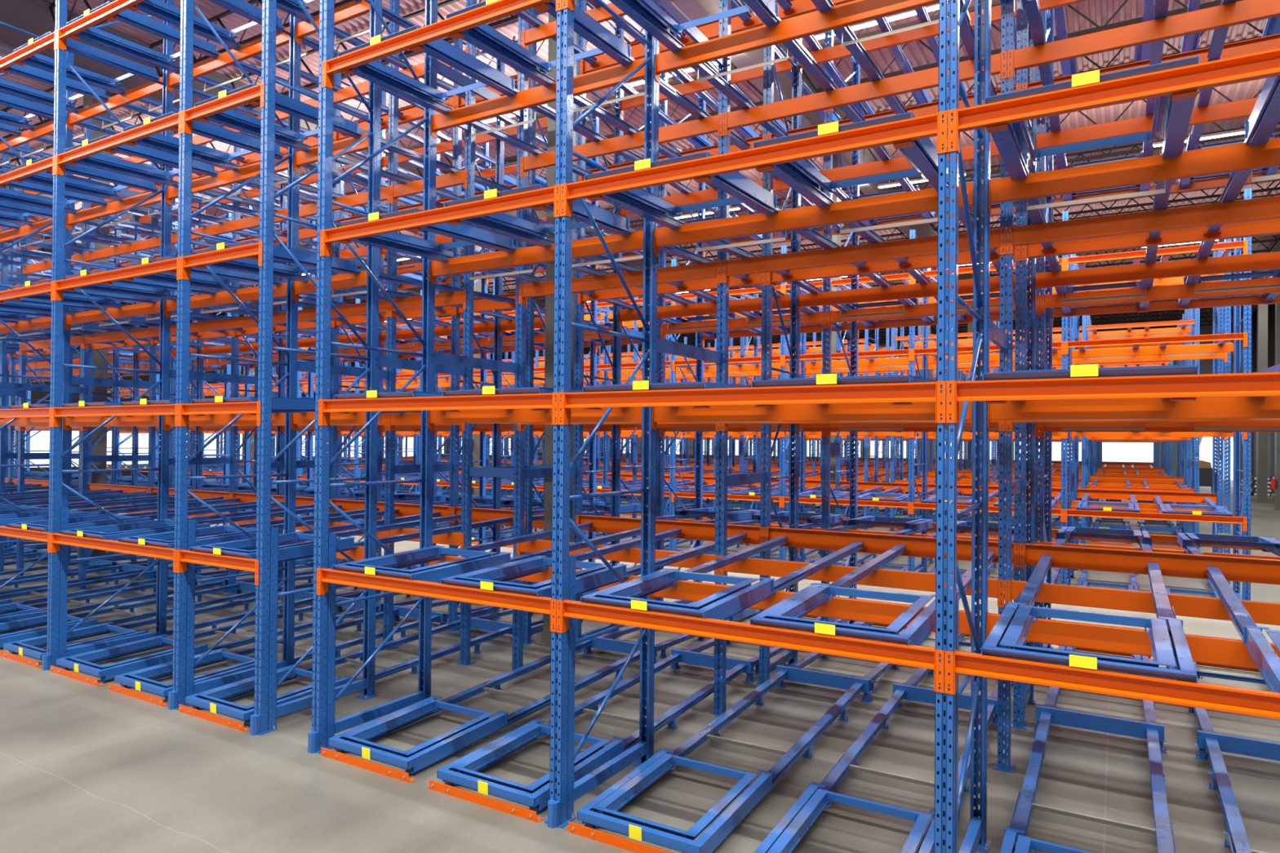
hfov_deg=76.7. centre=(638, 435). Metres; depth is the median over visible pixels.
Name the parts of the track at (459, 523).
rail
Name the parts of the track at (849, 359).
rail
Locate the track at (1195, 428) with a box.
[1194,426,1279,430]
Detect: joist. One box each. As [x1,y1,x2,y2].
[0,86,118,141]
[0,106,178,188]
[30,226,81,239]
[34,231,151,263]
[48,0,108,26]
[75,142,231,204]
[133,168,317,217]
[148,0,353,76]
[213,181,368,220]
[231,0,546,109]
[245,203,407,237]
[304,22,643,129]
[342,292,414,302]
[343,231,415,249]
[357,248,463,268]
[366,59,737,155]
[384,248,462,265]
[413,80,770,177]
[442,265,613,288]
[462,118,795,191]
[487,264,608,293]
[487,271,622,297]
[510,291,545,304]
[534,155,823,217]
[583,344,642,351]
[583,345,642,354]
[585,186,862,234]
[599,297,708,310]
[629,187,863,231]
[665,333,695,339]
[666,225,903,263]
[666,226,908,264]
[669,329,740,335]
[670,333,800,342]
[678,237,908,266]
[679,219,889,248]
[679,333,810,344]
[689,336,817,346]
[710,340,821,351]
[728,267,937,298]
[778,0,1017,57]
[802,0,1242,93]
[833,22,1262,119]
[840,323,967,332]
[840,324,977,338]
[840,326,967,335]
[841,321,993,341]
[854,325,997,344]
[867,87,1262,160]
[892,120,1279,188]
[900,121,1279,189]
[929,179,1279,231]
[931,179,1279,232]
[958,193,1279,232]
[964,235,1279,267]
[965,236,1279,276]
[989,241,1275,274]
[989,249,1268,276]
[1013,296,1231,311]
[1013,300,1224,321]
[1013,308,1217,328]
[1013,308,1224,324]
[1013,309,1221,328]
[1029,314,1213,335]
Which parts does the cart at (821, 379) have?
rail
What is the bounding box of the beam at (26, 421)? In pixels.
[0,417,48,426]
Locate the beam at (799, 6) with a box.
[777,0,854,20]
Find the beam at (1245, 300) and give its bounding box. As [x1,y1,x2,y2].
[1052,293,1279,326]
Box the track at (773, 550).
[757,546,831,559]
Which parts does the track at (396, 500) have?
rail, rail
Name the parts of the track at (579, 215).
rail, rail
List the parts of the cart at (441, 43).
rail, rail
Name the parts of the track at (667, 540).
rail, rail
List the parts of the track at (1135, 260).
rail, rail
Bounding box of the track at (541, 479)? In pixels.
[501,478,543,480]
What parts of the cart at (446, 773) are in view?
rail, rail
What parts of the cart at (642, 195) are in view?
rail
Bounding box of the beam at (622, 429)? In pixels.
[621,428,671,436]
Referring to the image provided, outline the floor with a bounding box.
[0,473,1279,852]
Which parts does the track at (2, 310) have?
rail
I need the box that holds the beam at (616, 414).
[427,407,648,430]
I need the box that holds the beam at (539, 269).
[484,259,594,284]
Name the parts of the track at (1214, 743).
rail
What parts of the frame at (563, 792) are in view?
plate, post, reinforcing post, plate, post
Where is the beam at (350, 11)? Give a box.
[295,0,374,44]
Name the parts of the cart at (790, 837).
rail, rail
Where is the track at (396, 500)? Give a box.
[351,497,445,502]
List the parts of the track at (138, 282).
rail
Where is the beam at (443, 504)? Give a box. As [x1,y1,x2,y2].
[443,504,544,515]
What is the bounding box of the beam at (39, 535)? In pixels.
[0,525,49,552]
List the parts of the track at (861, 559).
rail, rail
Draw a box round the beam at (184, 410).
[177,400,260,426]
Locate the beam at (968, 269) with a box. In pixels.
[911,257,1065,284]
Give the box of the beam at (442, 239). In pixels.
[381,234,452,257]
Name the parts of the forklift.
arm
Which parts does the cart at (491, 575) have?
rail, rail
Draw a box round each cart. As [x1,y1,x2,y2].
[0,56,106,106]
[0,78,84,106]
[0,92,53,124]
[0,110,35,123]
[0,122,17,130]
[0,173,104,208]
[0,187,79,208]
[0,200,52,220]
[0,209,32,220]
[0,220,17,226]
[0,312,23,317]
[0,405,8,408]
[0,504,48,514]
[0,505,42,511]
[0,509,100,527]
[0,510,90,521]
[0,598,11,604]
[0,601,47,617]
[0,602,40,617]
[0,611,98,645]
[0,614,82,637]
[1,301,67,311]
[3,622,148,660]
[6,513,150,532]
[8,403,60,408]
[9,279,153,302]
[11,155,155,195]
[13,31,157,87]
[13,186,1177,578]
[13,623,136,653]
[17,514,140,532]
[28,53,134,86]
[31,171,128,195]
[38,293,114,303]
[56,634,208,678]
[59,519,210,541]
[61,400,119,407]
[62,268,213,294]
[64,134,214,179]
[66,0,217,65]
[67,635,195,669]
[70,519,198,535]
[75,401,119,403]
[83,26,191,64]
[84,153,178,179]
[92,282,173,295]
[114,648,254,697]
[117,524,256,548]
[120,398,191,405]
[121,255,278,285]
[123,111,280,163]
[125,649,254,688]
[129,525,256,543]
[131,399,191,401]
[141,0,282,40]
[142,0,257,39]
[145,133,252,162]
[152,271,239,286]
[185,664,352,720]
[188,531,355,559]
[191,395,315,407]
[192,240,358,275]
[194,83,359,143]
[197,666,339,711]
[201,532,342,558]
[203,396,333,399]
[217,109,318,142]
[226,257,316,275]
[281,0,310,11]
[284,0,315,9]
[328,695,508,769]
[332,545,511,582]
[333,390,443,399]
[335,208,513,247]
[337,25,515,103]
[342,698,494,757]
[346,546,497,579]
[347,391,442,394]
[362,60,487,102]
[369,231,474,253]
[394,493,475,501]
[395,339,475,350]
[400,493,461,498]
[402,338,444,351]
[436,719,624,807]
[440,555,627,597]
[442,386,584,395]
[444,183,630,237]
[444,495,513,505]
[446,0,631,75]
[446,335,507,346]
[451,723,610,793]
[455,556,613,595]
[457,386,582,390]
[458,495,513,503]
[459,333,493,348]
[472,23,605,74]
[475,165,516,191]
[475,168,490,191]
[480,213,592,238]
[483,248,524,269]
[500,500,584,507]
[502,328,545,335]
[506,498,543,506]
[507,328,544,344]
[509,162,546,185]
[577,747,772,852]
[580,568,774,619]
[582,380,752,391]
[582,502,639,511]
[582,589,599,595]
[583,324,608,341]
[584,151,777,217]
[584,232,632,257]
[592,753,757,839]
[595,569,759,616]
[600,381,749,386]
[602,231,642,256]
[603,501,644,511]
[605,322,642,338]
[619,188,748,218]
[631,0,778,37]
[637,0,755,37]
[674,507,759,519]
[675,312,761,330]
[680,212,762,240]
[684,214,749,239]
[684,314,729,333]
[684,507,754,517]
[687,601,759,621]
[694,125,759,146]
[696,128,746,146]
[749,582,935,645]
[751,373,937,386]
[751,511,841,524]
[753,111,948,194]
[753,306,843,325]
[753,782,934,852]
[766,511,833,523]
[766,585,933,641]
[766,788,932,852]
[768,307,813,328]
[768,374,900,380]
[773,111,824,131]
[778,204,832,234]
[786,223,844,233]
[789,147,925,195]
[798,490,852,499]
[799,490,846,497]
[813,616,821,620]
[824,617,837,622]
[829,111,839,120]
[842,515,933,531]
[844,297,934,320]
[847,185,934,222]
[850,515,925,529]
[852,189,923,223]
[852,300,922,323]
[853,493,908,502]
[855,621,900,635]
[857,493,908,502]
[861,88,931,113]
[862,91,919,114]
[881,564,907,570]
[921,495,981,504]
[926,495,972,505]
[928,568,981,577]
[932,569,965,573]
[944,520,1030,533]
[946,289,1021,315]
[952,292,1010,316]
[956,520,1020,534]
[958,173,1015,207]
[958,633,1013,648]
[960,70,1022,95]
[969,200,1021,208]
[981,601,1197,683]
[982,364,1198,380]
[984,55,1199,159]
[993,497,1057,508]
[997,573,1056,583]
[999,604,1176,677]
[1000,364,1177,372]
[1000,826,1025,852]
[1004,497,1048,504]
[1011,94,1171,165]
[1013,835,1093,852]
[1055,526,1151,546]
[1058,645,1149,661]
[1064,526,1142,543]
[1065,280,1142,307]
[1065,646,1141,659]
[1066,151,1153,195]
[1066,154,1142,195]
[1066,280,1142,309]
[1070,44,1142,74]
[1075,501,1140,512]
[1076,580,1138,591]
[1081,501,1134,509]
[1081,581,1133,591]
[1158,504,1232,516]
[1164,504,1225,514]
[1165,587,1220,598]
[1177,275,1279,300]
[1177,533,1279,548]
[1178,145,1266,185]
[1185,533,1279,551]
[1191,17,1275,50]
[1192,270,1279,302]
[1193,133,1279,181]
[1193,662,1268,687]
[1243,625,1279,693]
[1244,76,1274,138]
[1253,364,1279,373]
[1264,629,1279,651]
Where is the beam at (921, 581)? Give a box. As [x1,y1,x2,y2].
[719,555,1004,607]
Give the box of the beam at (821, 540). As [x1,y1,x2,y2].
[768,526,1013,562]
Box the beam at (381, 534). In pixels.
[268,516,386,544]
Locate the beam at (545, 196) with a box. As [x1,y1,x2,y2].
[320,184,559,257]
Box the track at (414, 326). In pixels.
[396,325,420,328]
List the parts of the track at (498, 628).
rail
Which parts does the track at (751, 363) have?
rail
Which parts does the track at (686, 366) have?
rail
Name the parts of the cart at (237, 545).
rail, rail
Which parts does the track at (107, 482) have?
rail, rail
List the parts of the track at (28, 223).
rail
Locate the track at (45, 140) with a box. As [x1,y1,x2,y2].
[0,126,178,186]
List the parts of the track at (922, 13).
rail, rail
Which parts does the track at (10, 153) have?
rail, rail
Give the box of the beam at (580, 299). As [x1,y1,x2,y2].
[577,272,765,303]
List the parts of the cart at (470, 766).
rail, rail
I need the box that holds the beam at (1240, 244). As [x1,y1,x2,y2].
[1065,240,1248,270]
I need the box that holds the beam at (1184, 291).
[1040,276,1279,314]
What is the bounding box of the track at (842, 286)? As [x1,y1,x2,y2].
[800,284,882,307]
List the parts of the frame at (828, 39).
post, post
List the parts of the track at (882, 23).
rail, rail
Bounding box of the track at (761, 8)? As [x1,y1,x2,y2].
[608,0,866,137]
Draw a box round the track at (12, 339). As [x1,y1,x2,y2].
[0,334,115,347]
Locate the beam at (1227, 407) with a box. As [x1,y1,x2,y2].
[981,395,1279,430]
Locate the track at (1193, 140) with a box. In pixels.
[1178,87,1279,191]
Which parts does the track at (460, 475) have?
rail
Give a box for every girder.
[0,0,853,345]
[0,248,602,358]
[1,167,715,347]
[671,0,1015,336]
[1220,234,1279,332]
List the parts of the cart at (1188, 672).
rail, rail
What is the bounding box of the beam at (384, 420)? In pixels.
[269,413,387,431]
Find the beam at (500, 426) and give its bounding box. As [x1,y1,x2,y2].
[497,423,544,432]
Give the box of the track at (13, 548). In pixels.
[4,546,34,558]
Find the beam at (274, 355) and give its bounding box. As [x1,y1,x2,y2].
[256,352,315,365]
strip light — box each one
[396,256,418,261]
[480,44,538,123]
[626,60,717,86]
[674,181,740,218]
[813,3,938,39]
[877,144,966,188]
[1142,240,1218,248]
[1154,128,1244,146]
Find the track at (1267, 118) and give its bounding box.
[1203,75,1279,235]
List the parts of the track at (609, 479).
rail, rail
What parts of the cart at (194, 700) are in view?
rail, rail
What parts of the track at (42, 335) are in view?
rail, rail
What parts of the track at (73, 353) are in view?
rail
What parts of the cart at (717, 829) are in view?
rail, rail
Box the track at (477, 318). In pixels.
[412,314,584,350]
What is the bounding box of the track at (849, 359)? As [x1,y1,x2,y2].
[800,357,855,369]
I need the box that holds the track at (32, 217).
[17,215,37,224]
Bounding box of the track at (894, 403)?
[753,395,946,422]
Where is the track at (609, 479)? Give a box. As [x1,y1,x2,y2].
[541,476,648,491]
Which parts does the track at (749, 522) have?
rail, rail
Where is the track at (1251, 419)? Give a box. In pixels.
[1250,418,1279,419]
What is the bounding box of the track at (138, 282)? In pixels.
[65,279,383,322]
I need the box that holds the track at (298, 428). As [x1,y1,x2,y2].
[297,428,315,430]
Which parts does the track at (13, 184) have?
rail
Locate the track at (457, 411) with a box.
[444,408,641,422]
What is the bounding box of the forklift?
[1188,436,1217,493]
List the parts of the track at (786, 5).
rail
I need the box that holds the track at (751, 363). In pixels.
[733,360,804,371]
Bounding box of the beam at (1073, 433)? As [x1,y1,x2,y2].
[1071,431,1233,440]
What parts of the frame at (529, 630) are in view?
post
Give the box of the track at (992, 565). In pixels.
[944,560,995,575]
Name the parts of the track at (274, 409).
rail, rail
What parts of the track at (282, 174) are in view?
rail, rail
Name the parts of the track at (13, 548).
rail, rail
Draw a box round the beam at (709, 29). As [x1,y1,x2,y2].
[582,12,763,74]
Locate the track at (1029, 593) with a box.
[982,554,1195,707]
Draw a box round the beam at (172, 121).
[54,111,182,175]
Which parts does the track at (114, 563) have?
rail, rail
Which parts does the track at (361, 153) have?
rail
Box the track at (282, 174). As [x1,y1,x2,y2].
[274,171,413,205]
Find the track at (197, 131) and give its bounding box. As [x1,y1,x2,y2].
[125,125,444,213]
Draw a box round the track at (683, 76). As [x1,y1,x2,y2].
[619,68,755,148]
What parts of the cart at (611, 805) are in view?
rail, rail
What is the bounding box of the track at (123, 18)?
[68,13,386,135]
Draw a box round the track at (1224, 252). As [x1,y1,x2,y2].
[1155,248,1232,286]
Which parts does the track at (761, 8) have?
rail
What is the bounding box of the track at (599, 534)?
[582,532,631,542]
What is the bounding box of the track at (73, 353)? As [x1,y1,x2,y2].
[72,348,222,370]
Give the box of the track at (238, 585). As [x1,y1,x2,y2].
[0,581,255,648]
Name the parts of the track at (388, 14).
rail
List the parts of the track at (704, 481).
rail, rail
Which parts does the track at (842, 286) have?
rail, rail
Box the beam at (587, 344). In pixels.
[484,340,593,358]
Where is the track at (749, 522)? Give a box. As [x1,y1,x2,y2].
[727,519,841,528]
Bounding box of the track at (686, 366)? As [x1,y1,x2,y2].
[630,365,694,375]
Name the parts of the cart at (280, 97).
rail, rail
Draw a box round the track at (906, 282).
[858,279,936,306]
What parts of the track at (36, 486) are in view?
rail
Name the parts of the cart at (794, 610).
rail, rail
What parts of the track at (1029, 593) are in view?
rail, rail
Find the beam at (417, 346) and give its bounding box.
[337,342,426,359]
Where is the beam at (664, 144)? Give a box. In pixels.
[662,109,827,146]
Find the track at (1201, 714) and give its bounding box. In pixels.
[1187,707,1279,758]
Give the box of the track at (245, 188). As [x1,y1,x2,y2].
[228,183,317,205]
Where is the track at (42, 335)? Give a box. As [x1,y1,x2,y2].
[0,329,149,344]
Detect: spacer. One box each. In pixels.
[0,208,88,226]
[0,382,86,393]
[0,389,24,395]
[2,453,49,458]
[22,453,90,459]
[66,376,159,389]
[68,174,160,204]
[70,307,81,311]
[84,454,154,462]
[165,369,257,384]
[168,457,235,465]
[214,162,260,180]
[271,460,335,468]
[273,260,337,275]
[293,360,395,379]
[358,127,396,144]
[374,355,472,375]
[381,86,474,131]
[392,463,457,473]
[431,351,524,373]
[434,57,527,118]
[443,249,460,257]
[468,466,514,477]
[486,465,527,468]
[513,238,533,247]
[522,466,582,478]
[524,213,584,240]
[529,464,552,468]
[653,337,728,364]
[659,0,730,67]
[722,472,771,486]
[980,315,1014,351]
[1004,479,1027,496]
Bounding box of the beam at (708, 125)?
[520,113,722,177]
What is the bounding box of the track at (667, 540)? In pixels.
[619,536,679,548]
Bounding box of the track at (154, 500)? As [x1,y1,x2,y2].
[41,494,223,511]
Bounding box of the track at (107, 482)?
[71,481,131,484]
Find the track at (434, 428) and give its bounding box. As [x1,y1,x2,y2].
[434,428,461,430]
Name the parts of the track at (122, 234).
rail, rail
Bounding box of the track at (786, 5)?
[775,0,795,14]
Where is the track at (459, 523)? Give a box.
[436,522,508,528]
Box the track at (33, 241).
[0,222,177,259]
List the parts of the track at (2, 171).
rail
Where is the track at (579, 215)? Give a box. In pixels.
[446,204,752,288]
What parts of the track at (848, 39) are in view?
rail, rail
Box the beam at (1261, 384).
[946,372,1279,422]
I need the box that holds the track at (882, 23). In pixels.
[803,17,929,115]
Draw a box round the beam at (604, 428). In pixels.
[582,424,612,435]
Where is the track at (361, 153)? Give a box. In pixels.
[352,151,462,195]
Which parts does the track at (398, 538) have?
rail, rail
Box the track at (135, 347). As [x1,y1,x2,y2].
[103,346,274,368]
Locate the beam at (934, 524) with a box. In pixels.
[855,520,1047,537]
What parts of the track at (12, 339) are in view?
rail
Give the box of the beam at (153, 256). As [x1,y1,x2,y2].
[151,240,234,257]
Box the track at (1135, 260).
[1077,257,1140,292]
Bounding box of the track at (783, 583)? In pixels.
[585,536,866,636]
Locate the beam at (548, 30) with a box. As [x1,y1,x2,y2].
[520,0,673,50]
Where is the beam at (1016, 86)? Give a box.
[767,84,1021,139]
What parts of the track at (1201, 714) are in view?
rail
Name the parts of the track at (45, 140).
rail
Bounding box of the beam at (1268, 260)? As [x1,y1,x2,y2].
[1035,251,1279,294]
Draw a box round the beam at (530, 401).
[318,392,558,426]
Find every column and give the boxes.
[72,90,111,567]
[241,284,255,483]
[445,315,450,488]
[468,244,481,496]
[533,0,586,647]
[822,153,841,527]
[915,268,930,515]
[967,322,973,496]
[1235,311,1243,495]
[1254,293,1269,503]
[1271,273,1279,510]
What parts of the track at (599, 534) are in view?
rail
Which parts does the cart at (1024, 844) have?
rail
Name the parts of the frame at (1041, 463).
post, post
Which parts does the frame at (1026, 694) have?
plate, post, post, plate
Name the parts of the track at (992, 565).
rail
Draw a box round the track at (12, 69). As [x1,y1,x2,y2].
[0,66,247,163]
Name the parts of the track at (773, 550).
rail, rail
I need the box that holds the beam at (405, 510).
[333,498,449,518]
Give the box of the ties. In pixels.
[14,245,1182,527]
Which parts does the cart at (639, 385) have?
rail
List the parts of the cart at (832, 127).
rail, rail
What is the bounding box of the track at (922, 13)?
[914,0,1025,97]
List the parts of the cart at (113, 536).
rail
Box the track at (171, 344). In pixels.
[137,342,308,366]
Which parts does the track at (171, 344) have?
rail, rail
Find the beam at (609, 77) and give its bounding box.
[431,57,651,138]
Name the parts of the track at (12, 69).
rail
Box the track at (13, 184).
[0,182,276,244]
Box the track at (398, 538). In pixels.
[195,514,513,571]
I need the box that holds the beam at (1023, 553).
[1019,543,1279,584]
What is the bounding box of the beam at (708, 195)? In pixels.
[619,177,795,216]
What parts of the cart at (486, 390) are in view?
rail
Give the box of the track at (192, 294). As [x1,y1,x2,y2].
[173,290,275,305]
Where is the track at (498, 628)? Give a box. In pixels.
[191,615,512,725]
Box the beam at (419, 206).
[337,199,452,222]
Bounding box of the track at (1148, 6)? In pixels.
[1054,0,1155,76]
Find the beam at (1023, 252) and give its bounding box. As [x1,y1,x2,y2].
[1021,231,1279,261]
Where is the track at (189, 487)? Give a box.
[168,486,227,488]
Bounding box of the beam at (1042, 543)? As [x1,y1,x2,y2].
[1039,541,1279,559]
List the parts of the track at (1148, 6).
rail, rail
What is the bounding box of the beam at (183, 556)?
[176,549,258,585]
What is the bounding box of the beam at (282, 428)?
[280,425,364,432]
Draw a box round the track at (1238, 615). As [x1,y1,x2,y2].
[1202,565,1275,692]
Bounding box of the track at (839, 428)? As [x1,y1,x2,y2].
[839,427,903,430]
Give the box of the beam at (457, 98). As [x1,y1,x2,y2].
[455,75,530,108]
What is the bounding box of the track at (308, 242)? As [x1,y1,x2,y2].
[298,239,476,284]
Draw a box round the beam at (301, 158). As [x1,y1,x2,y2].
[293,132,373,173]
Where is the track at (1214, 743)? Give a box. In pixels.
[1194,730,1279,852]
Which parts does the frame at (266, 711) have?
post, plate, reinforcing post, plate, post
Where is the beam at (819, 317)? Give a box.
[660,311,826,338]
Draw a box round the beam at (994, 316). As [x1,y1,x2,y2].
[857,311,1046,337]
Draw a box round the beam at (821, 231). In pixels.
[702,226,853,257]
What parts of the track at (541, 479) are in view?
rail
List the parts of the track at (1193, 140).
rail, rail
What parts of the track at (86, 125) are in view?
rail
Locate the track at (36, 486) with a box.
[3,484,48,492]
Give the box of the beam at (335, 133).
[333,94,455,142]
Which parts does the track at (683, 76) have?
rail, rail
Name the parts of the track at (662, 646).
rail, rail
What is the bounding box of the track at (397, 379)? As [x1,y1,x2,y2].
[363,378,419,385]
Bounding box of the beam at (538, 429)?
[433,427,544,435]
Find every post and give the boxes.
[0,137,9,571]
[16,130,29,576]
[76,105,92,589]
[166,93,173,604]
[188,360,191,457]
[228,336,231,483]
[271,332,274,480]
[382,0,399,650]
[399,373,403,491]
[457,0,476,665]
[485,318,491,529]
[511,8,528,670]
[626,344,630,502]
[631,297,638,538]
[683,337,687,506]
[704,440,706,457]
[710,0,731,715]
[744,337,748,509]
[812,332,816,511]
[820,278,826,555]
[884,328,889,516]
[933,276,937,566]
[964,373,968,496]
[991,320,996,521]
[993,0,1015,773]
[1066,253,1075,577]
[1086,315,1088,527]
[1096,441,1097,501]
[1155,443,1155,467]
[1165,363,1168,504]
[1186,308,1191,533]
[1223,239,1231,585]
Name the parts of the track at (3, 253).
rail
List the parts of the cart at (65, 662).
rail, rail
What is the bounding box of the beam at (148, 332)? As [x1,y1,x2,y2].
[82,326,161,347]
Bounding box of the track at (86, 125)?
[0,97,202,175]
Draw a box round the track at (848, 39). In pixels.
[811,0,996,114]
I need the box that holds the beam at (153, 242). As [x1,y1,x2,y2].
[83,236,160,265]
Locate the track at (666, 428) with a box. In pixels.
[666,427,715,430]
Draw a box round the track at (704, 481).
[628,480,715,497]
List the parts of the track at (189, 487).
rail, rail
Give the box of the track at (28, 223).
[0,203,216,254]
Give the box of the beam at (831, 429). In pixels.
[825,426,1039,437]
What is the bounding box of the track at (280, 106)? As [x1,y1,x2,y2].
[196,99,513,200]
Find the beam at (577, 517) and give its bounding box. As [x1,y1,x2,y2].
[575,515,764,544]
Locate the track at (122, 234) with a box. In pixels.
[109,221,160,240]
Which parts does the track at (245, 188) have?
rail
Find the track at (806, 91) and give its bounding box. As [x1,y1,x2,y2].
[705,44,835,122]
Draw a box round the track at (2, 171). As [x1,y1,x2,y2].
[0,168,93,204]
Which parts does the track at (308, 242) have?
rail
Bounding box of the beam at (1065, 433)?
[1064,431,1247,439]
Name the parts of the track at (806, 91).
rail, rail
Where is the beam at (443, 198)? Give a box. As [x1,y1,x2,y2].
[333,198,453,228]
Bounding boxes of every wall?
[13,302,511,477]
[515,312,1252,486]
[1252,303,1275,493]
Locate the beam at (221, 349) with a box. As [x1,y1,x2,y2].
[200,340,278,359]
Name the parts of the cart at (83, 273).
rail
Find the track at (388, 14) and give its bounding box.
[261,0,519,100]
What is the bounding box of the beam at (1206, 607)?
[1004,579,1279,625]
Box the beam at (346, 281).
[292,271,371,301]
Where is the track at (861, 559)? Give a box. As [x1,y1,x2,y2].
[813,550,875,566]
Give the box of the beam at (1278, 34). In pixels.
[1022,33,1279,89]
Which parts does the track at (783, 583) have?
rail, rail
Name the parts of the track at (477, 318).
rail, rail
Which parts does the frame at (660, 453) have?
post, post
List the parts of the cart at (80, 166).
rail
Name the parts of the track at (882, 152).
rail, rail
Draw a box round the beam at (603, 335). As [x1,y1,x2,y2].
[583,327,613,340]
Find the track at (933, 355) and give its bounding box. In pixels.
[923,351,982,364]
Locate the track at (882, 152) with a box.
[805,146,934,230]
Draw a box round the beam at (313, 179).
[283,162,368,188]
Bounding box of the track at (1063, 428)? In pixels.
[1062,426,1145,430]
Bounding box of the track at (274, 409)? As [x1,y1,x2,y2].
[195,406,421,424]
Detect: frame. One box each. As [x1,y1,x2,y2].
[0,21,74,622]
[3,242,11,541]
[6,187,62,553]
[13,236,73,492]
[13,262,31,491]
[42,0,173,670]
[67,173,120,559]
[70,225,119,515]
[84,178,141,561]
[111,213,171,481]
[117,346,148,504]
[145,144,205,579]
[155,340,191,507]
[168,0,301,710]
[168,198,231,524]
[189,202,252,526]
[201,382,230,511]
[202,371,204,475]
[215,365,240,483]
[219,369,243,483]
[226,109,288,594]
[248,337,278,511]
[249,0,382,735]
[253,179,315,529]
[272,366,275,484]
[272,366,278,484]
[284,366,307,485]
[295,306,334,516]
[299,371,314,485]
[306,0,437,753]
[324,362,342,488]
[328,72,386,601]
[335,155,393,564]
[342,332,368,488]
[347,362,364,488]
[353,298,385,525]
[356,366,377,487]
[382,390,385,488]
[383,388,400,485]
[394,357,417,492]
[395,357,419,492]
[397,391,407,474]
[417,289,452,528]
[431,129,488,551]
[436,437,445,453]
[437,355,462,493]
[445,38,505,631]
[448,315,463,493]
[484,351,507,496]
[488,440,504,491]
[491,280,521,542]
[501,386,511,493]
[501,437,503,454]
[506,438,511,454]
[508,310,531,526]
[523,8,547,644]
[533,350,544,506]
[542,114,599,562]
[542,350,545,497]
[544,0,659,828]
[572,0,624,653]
[582,301,608,544]
[582,310,600,511]
[582,357,589,493]
[591,345,611,502]
[600,349,604,498]
[609,438,622,482]
[613,89,659,566]
[618,380,634,497]
[620,439,626,453]
[630,380,639,463]
[655,71,706,612]
[655,324,674,510]
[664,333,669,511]
[666,356,683,499]
[669,258,700,551]
[675,380,687,463]
[686,379,695,458]
[686,439,696,458]
[702,342,710,507]
[706,439,714,484]
[711,440,713,457]
[713,337,733,519]
[727,376,735,502]
[738,288,758,544]
[749,383,752,488]
[755,0,801,684]
[756,336,768,509]
[772,440,775,487]
[777,342,790,506]
[778,245,806,562]
[785,333,800,524]
[799,440,806,461]
[808,439,818,461]
[821,30,860,624]
[835,278,851,526]
[840,338,852,509]
[844,440,846,491]
[857,440,862,457]
[857,440,864,492]
[862,328,879,529]
[875,371,885,493]
[881,440,888,481]
[888,319,904,531]
[893,328,902,517]
[896,440,901,493]
[906,335,917,515]
[906,440,907,493]
[907,229,928,573]
[916,326,925,518]
[929,333,936,515]
[933,0,991,852]
[945,267,953,515]
[956,368,963,496]
[959,370,965,496]
[968,440,972,496]
[979,329,990,535]
[991,441,996,464]
[996,321,999,521]
[1004,329,1009,519]
[1010,0,1036,729]
[1033,8,1053,662]
[1060,210,1071,585]
[1072,255,1079,570]
[1080,306,1088,543]
[1087,315,1091,528]
[1090,324,1093,524]
[1092,363,1096,501]
[1097,365,1098,501]
[1097,441,1098,501]
[1098,441,1101,466]
[1153,442,1155,466]
[1155,442,1159,467]
[1160,441,1163,502]
[1163,363,1166,503]
[1168,360,1173,504]
[1176,319,1182,529]
[1180,309,1187,533]
[1190,298,1200,551]
[1212,241,1224,553]
[1232,188,1252,600]
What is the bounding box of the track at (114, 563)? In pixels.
[88,555,173,573]
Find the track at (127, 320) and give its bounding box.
[0,297,275,332]
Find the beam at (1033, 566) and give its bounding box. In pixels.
[1033,565,1279,585]
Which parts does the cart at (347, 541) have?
rail, rail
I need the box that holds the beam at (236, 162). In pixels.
[235,130,333,166]
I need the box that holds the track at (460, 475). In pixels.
[436,474,478,478]
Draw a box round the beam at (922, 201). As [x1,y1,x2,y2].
[653,181,982,256]
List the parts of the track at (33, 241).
rail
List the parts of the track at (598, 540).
rail, rail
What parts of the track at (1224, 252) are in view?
rail, rail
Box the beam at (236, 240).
[234,223,333,244]
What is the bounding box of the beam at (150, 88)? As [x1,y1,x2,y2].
[66,76,164,130]
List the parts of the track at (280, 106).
rail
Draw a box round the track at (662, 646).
[586,610,759,663]
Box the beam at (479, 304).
[457,293,515,315]
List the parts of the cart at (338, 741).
rail, rail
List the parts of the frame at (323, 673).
plate, post, reinforcing post, post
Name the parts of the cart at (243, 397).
rail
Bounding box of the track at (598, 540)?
[336,522,647,595]
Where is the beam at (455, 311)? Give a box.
[453,293,527,315]
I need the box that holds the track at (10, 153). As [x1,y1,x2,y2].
[0,150,40,168]
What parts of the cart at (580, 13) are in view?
rail, rail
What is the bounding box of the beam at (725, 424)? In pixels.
[720,405,1004,431]
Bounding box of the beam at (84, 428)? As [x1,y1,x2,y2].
[81,425,158,431]
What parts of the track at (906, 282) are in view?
rail, rail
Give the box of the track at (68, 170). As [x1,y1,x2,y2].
[13,166,316,238]
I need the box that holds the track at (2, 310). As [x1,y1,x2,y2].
[0,308,228,337]
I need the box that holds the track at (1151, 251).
[1046,245,1158,317]
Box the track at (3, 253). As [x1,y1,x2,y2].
[0,251,105,273]
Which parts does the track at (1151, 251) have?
rail, rail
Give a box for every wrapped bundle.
[1251,475,1256,479]
[1251,484,1256,488]
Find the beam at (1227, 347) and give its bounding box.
[1071,342,1234,361]
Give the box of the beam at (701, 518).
[700,511,849,524]

